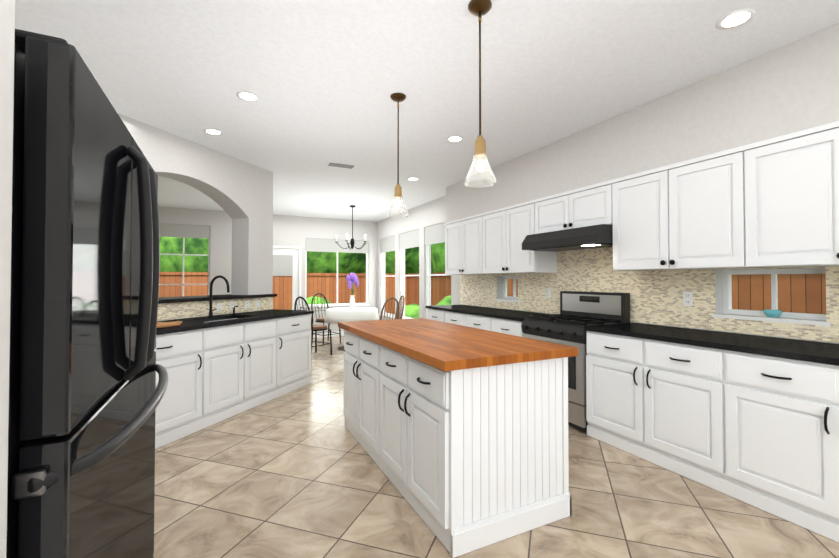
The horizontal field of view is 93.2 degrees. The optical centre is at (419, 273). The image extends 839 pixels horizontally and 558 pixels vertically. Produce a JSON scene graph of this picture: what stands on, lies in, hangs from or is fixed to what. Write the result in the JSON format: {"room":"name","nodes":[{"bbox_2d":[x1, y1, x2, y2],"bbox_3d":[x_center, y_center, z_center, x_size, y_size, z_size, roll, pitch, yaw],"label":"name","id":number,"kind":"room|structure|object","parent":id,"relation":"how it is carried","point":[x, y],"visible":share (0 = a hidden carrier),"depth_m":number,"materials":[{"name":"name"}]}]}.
{"room":"kitchen","nodes":[
{"label":"kitchen","id":0,"kind":"room"},
{"bbox_2d":[0,0,14,557],"bbox_3d":[-0.955,-0.057,0.319,0.878,2.740,0.140,0,-1,-26],"label":"wall","id":1,"kind":"structure","parent":0,"point":[7,25],"depth_m":0.52,"materials":[{"name":"paint"}]},
{"bbox_2d":[118,113,276,320],"bbox_3d":[-2.525,0.002,4.134,0.470,2.740,2.560,0,-1,19],"label":"wall","id":2,"kind":"structure","parent":0,"point":[239,192],"depth_m":4.64,"materials":[{"name":"paint"}]},
{"bbox_2d":[217,303,221,310],"bbox_3d":[-2.222,0.367,4.401,0.008,0.081,0.057,0,-1,19],"label":"outlet plates","id":3,"kind":"object","parent":2,"relation":"attached to","point":[219,306],"depth_m":4.40,"materials":[{"name":"white plastic"}]},
{"bbox_2d":[229,302,233,309],"bbox_3d":[-2.167,0.369,4.565,0.008,0.082,0.060,0,-1,19],"label":"outlet plates","id":4,"kind":"object","parent":2,"relation":"attached to","point":[231,305],"depth_m":4.57,"materials":[{"name":"white plastic"}]},
{"bbox_2d":[158,207,377,332],"bbox_3d":[-5.738,0.053,7.466,10.420,2.740,0.150,0,-1,-26],"label":"wall","id":5,"kind":"structure","parent":0,"point":[293,230],"depth_m":8.80,"materials":[{"name":"paint"}]},
{"bbox_2d":[159,223,209,295],"bbox_3d":[-4.720,-0.077,7.924,0.990,1.825,0.130,0,-1,-26],"label":"room window","id":6,"kind":"structure","parent":5,"relation":"in","point":[183,231],"depth_m":7.94,"materials":[{"name":"white"}]},
{"bbox_2d":[273,246,300,309],"bbox_3d":[-3.057,0.413,8.762,0.840,2.060,0.180,0,-1,-26],"label":"back door","id":7,"kind":"structure","parent":5,"relation":"in","point":[286,260],"depth_m":8.84,"materials":[{"name":"white wood"}]},
{"bbox_2d":[313,331,343,337],"bbox_3d":[-1.829,1.396,9.275,1.710,0.110,0.014,0,-1,-26],"label":"baseboard","id":8,"kind":"structure","parent":5,"relation":"attached to","point":[335,334],"depth_m":9.13,"materials":[{"name":"white wood"}]},
{"bbox_2d":[304,238,369,306],"bbox_3d":[-1.915,-0.026,9.302,1.540,1.565,0.130,0,-1,-26],"label":"nook window","id":9,"kind":"structure","parent":5,"relation":"in","point":[321,245],"depth_m":9.26,"materials":[{"name":"white"}]},
{"bbox_2d":[15,0,838,221],"bbox_3d":[-3.233,-1.442,2.563,10.570,0.100,11.200,0,-1,-26],"label":"ceiling","id":10,"kind":"structure","parent":0,"point":[323,80],"depth_m":2.71,"materials":[{"name":"paint"}]},
{"bbox_2d":[203,128,222,134],"bbox_3d":[-1.986,-1.370,3.822,0.170,0.006,0.170,0,-1,-26],"label":"recessed light","id":11,"kind":"object","parent":10,"relation":"in","point":[211,131],"visible":1,"depth_m":3.81,"materials":[{"name":"white"}]},
{"bbox_2d":[236,91,259,101],"bbox_3d":[-1.333,-1.381,3.084,0.170,0.006,0.170,0,-1,-26],"label":"recessed light","id":12,"kind":"object","parent":10,"relation":"in","point":[248,96],"visible":1,"depth_m":3.08,"materials":[{"name":"white"}]},
{"bbox_2d":[326,161,356,168],"bbox_3d":[-0.970,-1.348,4.917,0.350,0.016,0.170,0,-1,-26],"label":"ceiling vent","id":13,"kind":"object","parent":10,"relation":"in","point":[341,165],"visible":0.98,"depth_m":4.90,"materials":[{"name":"white metal"}]},
{"bbox_2d":[336,205,366,249],"bbox_3d":[-1.300,-0.893,7.659,0.631,0.839,0.605,0,-1,-26],"label":"chandelier","id":14,"kind":"object","parent":10,"relation":"hanging from","point":[352,242],"visible":1,"depth_m":7.60,"materials":[{"name":"black metal"}]},
{"bbox_2d":[388,93,408,217],"bbox_3d":[-0.166,-0.916,3.082,0.164,0.934,0.164,0,-1,-26],"label":"pendant light","id":15,"kind":"object","parent":10,"relation":"hanging from","point":[398,98],"visible":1,"depth_m":3.06,"materials":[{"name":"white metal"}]},
{"bbox_2d":[407,177,418,180],"bbox_3d":[-0.091,-1.342,5.611,0.170,0.006,0.170,0,-1,-26],"label":"recessed light","id":16,"kind":"object","parent":10,"relation":"in","point":[413,179],"visible":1,"depth_m":5.62,"materials":[{"name":"white"}]},
{"bbox_2d":[447,136,462,141],"bbox_3d":[0.359,-1.367,4.016,0.170,0.006,0.170,0,-1,-26],"label":"recessed light","id":17,"kind":"object","parent":10,"relation":"in","point":[454,138],"visible":1,"depth_m":4.01,"materials":[{"name":"white"}]},
{"bbox_2d":[464,0,495,187],"bbox_3d":[0.315,-0.932,2.059,0.164,0.934,0.164,0,-1,-26],"label":"pendant light","id":18,"kind":"object","parent":10,"relation":"hanging from","point":[479,8],"visible":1,"depth_m":2.04,"materials":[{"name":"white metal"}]},
{"bbox_2d":[716,8,755,29],"bbox_3d":[1.733,-1.395,2.173,0.170,0.006,0.170,0,-1,-26],"label":"recessed light","id":19,"kind":"object","parent":10,"relation":"in","point":[736,18],"visible":1,"depth_m":2.17,"materials":[{"name":"white"}]},
{"bbox_2d":[153,336,838,557],"bbox_3d":[-3.233,1.397,2.519,10.570,0.100,11.200,0,-1,-26],"label":"floor","id":20,"kind":"structure","parent":0,"point":[298,473],"depth_m":2.30,"materials":[{"name":"tile"}]},
{"bbox_2d":[6,29,167,557],"bbox_3d":[-1.149,0.463,0.873,0.986,1.711,0.965,0,-1,-26],"label":"fridge","id":21,"kind":"object","parent":20,"relation":"on","point":[86,394],"visible":1,"depth_m":0.68,"materials":[{"name":"black metal"}]},
{"bbox_2d":[154,325,213,448],"bbox_3d":[-2.294,0.916,3.258,0.617,0.878,0.798,0,-1,19],"label":"base cabinet","id":22,"kind":"object","parent":20,"relation":"on","point":[187,355],"depth_m":3.30,"materials":[{"name":"white wood"}]},
{"bbox_2d":[210,317,281,425],"bbox_3d":[-2.030,0.928,4.030,0.617,0.878,1.106,0,-1,19],"label":"base cabinet","id":23,"kind":"object","parent":20,"relation":"on","point":[218,368],"depth_m":3.96,"materials":[{"name":"white wood"}]},
{"bbox_2d":[156,309,313,332],"bbox_3d":[-2.034,0.469,4.012,0.626,0.036,2.420,0,-1,19],"label":"countertop","id":24,"kind":"structure","parent":23,"relation":"on","point":[197,322],"depth_m":4.05,"materials":[{"name":"black stone"}]},
{"bbox_2d":[157,321,181,327],"bbox_3d":[-2.223,0.395,3.325,0.280,0.088,0.514,0,-1,19],"label":"cutting board","id":25,"kind":"object","parent":24,"relation":"on","point":[166,324],"visible":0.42,"depth_m":3.37,"materials":[{"name":"brown wood"}]},
{"bbox_2d":[208,275,229,316],"bbox_3d":[-2.093,0.233,4.175,0.275,0.437,0.100,0,-1,19],"label":"faucet","id":26,"kind":"object","parent":24,"relation":"on","point":[210,295],"visible":1,"depth_m":4.17,"materials":[{"name":"black metal"}]},
{"bbox_2d":[282,313,312,394],"bbox_3d":[-1.775,0.939,4.780,0.617,0.878,0.750,0,-1,19],"label":"base cabinet","id":27,"kind":"object","parent":20,"relation":"on","point":[296,330],"depth_m":4.73,"materials":[{"name":"white wood"}]},
{"bbox_2d":[294,296,331,354],"bbox_3d":[-1.848,0.897,6.840,0.450,1.034,0.540,-1,-1,35],"label":"chair","id":28,"kind":"object","parent":20,"relation":"on","point":[316,327],"visible":0.62,"depth_m":6.73,"materials":[{"name":"black metal"}]},
{"bbox_2d":[311,293,340,343],"bbox_3d":[-1.961,0.919,8.259,0.540,1.034,0.450,-1,-1,44],"label":"chair","id":29,"kind":"object","parent":20,"relation":"on","point":[321,320],"visible":0.75,"depth_m":8.31,"materials":[{"name":"black metal"}]},
{"bbox_2d":[324,307,378,350],"bbox_3d":[-1.289,1.044,7.604,1.040,0.761,1.040,0,-1,-26],"label":"table","id":30,"kind":"object","parent":20,"relation":"on","point":[336,315],"visible":0.79,"depth_m":7.21,"materials":[{"name":"white fabric"}]},
{"bbox_2d":[346,273,358,308],"bbox_3d":[-1.297,0.316,7.642,0.257,0.694,0.239,0,-1,-26],"label":"vase","id":31,"kind":"object","parent":30,"relation":"on","point":[351,278],"visible":1,"depth_m":7.57,"materials":[{"name":"white ceramic"}]},
{"bbox_2d":[380,297,399,319],"bbox_3d":[-0.645,0.908,6.961,0.451,1.014,0.541,1,-1,-44],"label":"chair","id":32,"kind":"object","parent":20,"relation":"on","point":[387,300],"visible":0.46,"depth_m":6.79,"materials":[{"name":"brown wood"}]},
{"bbox_2d":[396,295,404,318],"bbox_3d":[-0.573,0.922,7.838,0.541,1.015,0.452,0,-1,-18],"label":"chair","id":33,"kind":"object","parent":20,"relation":"on","point":[402,297],"visible":0.29,"depth_m":7.85,"materials":[{"name":"brown wood"}]},
{"bbox_2d":[427,309,460,324],"bbox_3d":[0.631,0.952,5.597,0.614,0.878,1.138,0,-1,-26],"label":"base cabinet","id":34,"kind":"object","parent":20,"relation":"on","point":[443,315],"depth_m":5.49,"materials":[{"name":"white wood"}]},
{"bbox_2d":[338,326,571,557],"bbox_3d":[0.061,0.908,2.865,0.823,0.882,1.872,0,-1,-26],"label":"kitchen island","id":35,"kind":"object","parent":20,"relation":"on","point":[459,433],"depth_m":2.09,"materials":[{"name":"white wood"}]},
{"bbox_2d":[338,318,577,369],"bbox_3d":[0.077,0.443,2.880,0.855,0.044,1.920,0,-1,-26],"label":"island countertop","id":36,"kind":"structure","parent":35,"relation":"on","point":[450,346],"depth_m":2.35,"materials":[{"name":"brown wood"}]},
{"bbox_2d":[461,313,522,336],"bbox_3d":[1.073,0.938,4.698,0.614,0.878,1.138,0,-1,-26],"label":"base cabinet","id":37,"kind":"object","parent":20,"relation":"on","point":[506,321],"depth_m":4.49,"materials":[{"name":"white wood"}]},
{"bbox_2d":[425,305,550,320],"bbox_3d":[0.845,0.486,5.162,0.621,0.036,2.160,0,-1,-26],"label":"countertop","id":38,"kind":"structure","parent":37,"relation":"on","point":[517,315],"depth_m":4.90,"materials":[{"name":"black stone"}]},
{"bbox_2d":[521,291,629,432],"bbox_3d":[1.457,0.771,3.815,0.657,1.187,0.780,0,-1,-26],"label":"stove","id":39,"kind":"object","parent":20,"relation":"on","point":[579,310],"visible":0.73,"depth_m":3.63,"materials":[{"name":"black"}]},
{"bbox_2d":[586,331,707,485],"bbox_3d":[1.916,0.912,2.985,0.614,0.878,1.102,0,-1,-26],"label":"base cabinet","id":40,"kind":"object","parent":20,"relation":"on","point":[647,399],"depth_m":2.83,"materials":[{"name":"white wood"}]},
{"bbox_2d":[708,347,838,541],"bbox_3d":[2.357,0.898,2.087,0.614,0.878,1.169,0,-1,-26],"label":"base cabinet","id":41,"kind":"object","parent":20,"relation":"on","point":[752,420],"depth_m":2.18,"materials":[{"name":"white wood"}]},
{"bbox_2d":[584,323,838,362],"bbox_3d":[2.582,0.432,1.629,0.621,0.036,4.136,0,-1,-26],"label":"countertop","id":42,"kind":"structure","parent":41,"relation":"on","point":[799,349],"depth_m":2.55,"materials":[{"name":"black stone"}]},
{"bbox_2d":[377,196,838,343],"bbox_3d":[1.439,0.013,4.838,0.157,2.740,11.200,0,-1,-26],"label":"wall","id":43,"kind":"structure","parent":0,"point":[656,296],"depth_m":3.86,"materials":[{"name":"tile"}]},
{"bbox_2d":[378,235,394,317],"bbox_3d":[-0.720,0.061,9.136,0.120,1.825,1.000,0,-1,-26],"label":"nook window","id":44,"kind":"structure","parent":43,"relation":"in","point":[387,244],"depth_m":9.38,"materials":[{"name":"white"}]},
{"bbox_2d":[399,229,418,318],"bbox_3d":[-0.199,0.045,8.077,0.120,1.825,1.040,0,-1,-26],"label":"nook window","id":45,"kind":"structure","parent":43,"relation":"in","point":[409,239],"depth_m":8.24,"materials":[{"name":"white"}]},
{"bbox_2d":[425,222,445,318],"bbox_3d":[0.330,0.029,7.000,0.120,1.825,1.040,0,-1,-26],"label":"nook window","id":46,"kind":"structure","parent":43,"relation":"in","point":[434,234],"depth_m":7.24,"materials":[{"name":"white"}]},
{"bbox_2d":[444,215,495,274],"bbox_3d":[0.766,-0.391,5.681,0.323,0.790,1.043,0,-1,-26],"label":"upper cabinet","id":47,"kind":"object","parent":43,"relation":"attached to","point":[460,234],"depth_m":5.66,"materials":[{"name":"white wood"}]},
{"bbox_2d":[495,276,518,301],"bbox_3d":[1.221,0.197,5.274,0.162,0.335,0.480,0,-1,-26],"label":"pass-through window","id":48,"kind":"structure","parent":43,"relation":"in","point":[514,297],"depth_m":5.33,"materials":[{"name":"white wood"}]},
{"bbox_2d":[476,201,556,273],"bbox_3d":[1.170,-0.404,4.858,0.323,0.790,1.044,0,-1,-26],"label":"upper cabinet","id":49,"kind":"object","parent":43,"relation":"attached to","point":[500,233],"depth_m":4.72,"materials":[{"name":"white wood"}]},
{"bbox_2d":[545,288,549,297],"bbox_3d":[1.478,0.221,4.569,0.008,0.115,0.070,0,-1,-26],"label":"electrical outlet","id":50,"kind":"object","parent":43,"relation":"attached to","point":[547,290],"depth_m":4.57,"materials":[{"name":"white plastic"}]},
{"bbox_2d":[522,224,612,251],"bbox_3d":[1.526,-0.336,3.916,0.500,0.172,0.954,0,-1,-26],"label":"range hood","id":51,"kind":"object","parent":43,"relation":"attached to","point":[594,236],"visible":0.89,"depth_m":3.70,"materials":[{"name":"black metal"}]},
{"bbox_2d":[532,181,607,233],"bbox_3d":[1.612,-0.619,3.962,0.323,0.387,0.960,0,-1,-26],"label":"upper cabinet","id":52,"kind":"object","parent":43,"relation":"attached to","point":[588,205],"depth_m":3.85,"materials":[{"name":"white wood"}]},
{"bbox_2d":[446,23,838,222],"bbox_3d":[2.093,-1.092,3.027,0.294,0.584,7.038,0,-1,-26],"label":"wall","id":53,"kind":"structure","parent":43,"relation":"attached to","point":[792,87],"depth_m":2.92,"materials":[{"name":"paint"}]},
{"bbox_2d":[608,150,727,270],"bbox_3d":[2.054,-0.432,3.060,0.323,0.790,1.043,0,-1,-26],"label":"upper cabinet","id":54,"kind":"object","parent":43,"relation":"attached to","point":[674,216],"depth_m":2.99,"materials":[{"name":"white wood"}]},
{"bbox_2d":[683,292,692,305],"bbox_3d":[2.157,0.200,3.187,0.008,0.115,0.070,0,-1,-26],"label":"electrical outlet","id":55,"kind":"object","parent":43,"relation":"attached to","point":[687,298],"depth_m":3.18,"materials":[{"name":"white plastic"}]},
{"bbox_2d":[712,268,830,325],"bbox_3d":[2.452,0.146,2.770,0.162,0.360,0.660,0,-1,-26],"label":"pass-through window","id":56,"kind":"structure","parent":43,"relation":"in","point":[727,294],"depth_m":2.79,"materials":[{"name":"white wood"}]},
{"bbox_2d":[763,310,781,317],"bbox_3d":[2.439,0.275,2.740,0.100,0.050,0.100,0,-1,-26],"label":"bowl","id":57,"kind":"object","parent":56,"relation":"on","point":[773,313],"visible":1,"depth_m":2.71,"materials":[{"name":"teal ceramic"}]},
{"bbox_2d":[728,121,838,268],"bbox_3d":[2.472,-0.445,2.210,0.323,0.790,1.107,0,-1,-26],"label":"upper cabinet","id":58,"kind":"object","parent":43,"relation":"attached to","point":[771,203],"depth_m":2.39,"materials":[{"name":"white wood"}]},
{"bbox_3d":[-4.729,1.784,7.517,30.000,0.120,30.000,0,-1,-26],"label":"ground","id":59,"kind":"structure","parent":0,"visible":0},
{"bbox_2d":[159,237,825,317],"bbox_3d":[-3.467,-1.978,6.495,29.955,8.301,24.750,0,-1,-26],"label":"garden","id":60,"kind":"object","parent":59,"relation":"on","point":[801,293],"visible":0.19,"depth_m":12.58,"materials":[{"name":"brown wood"}]}
]}

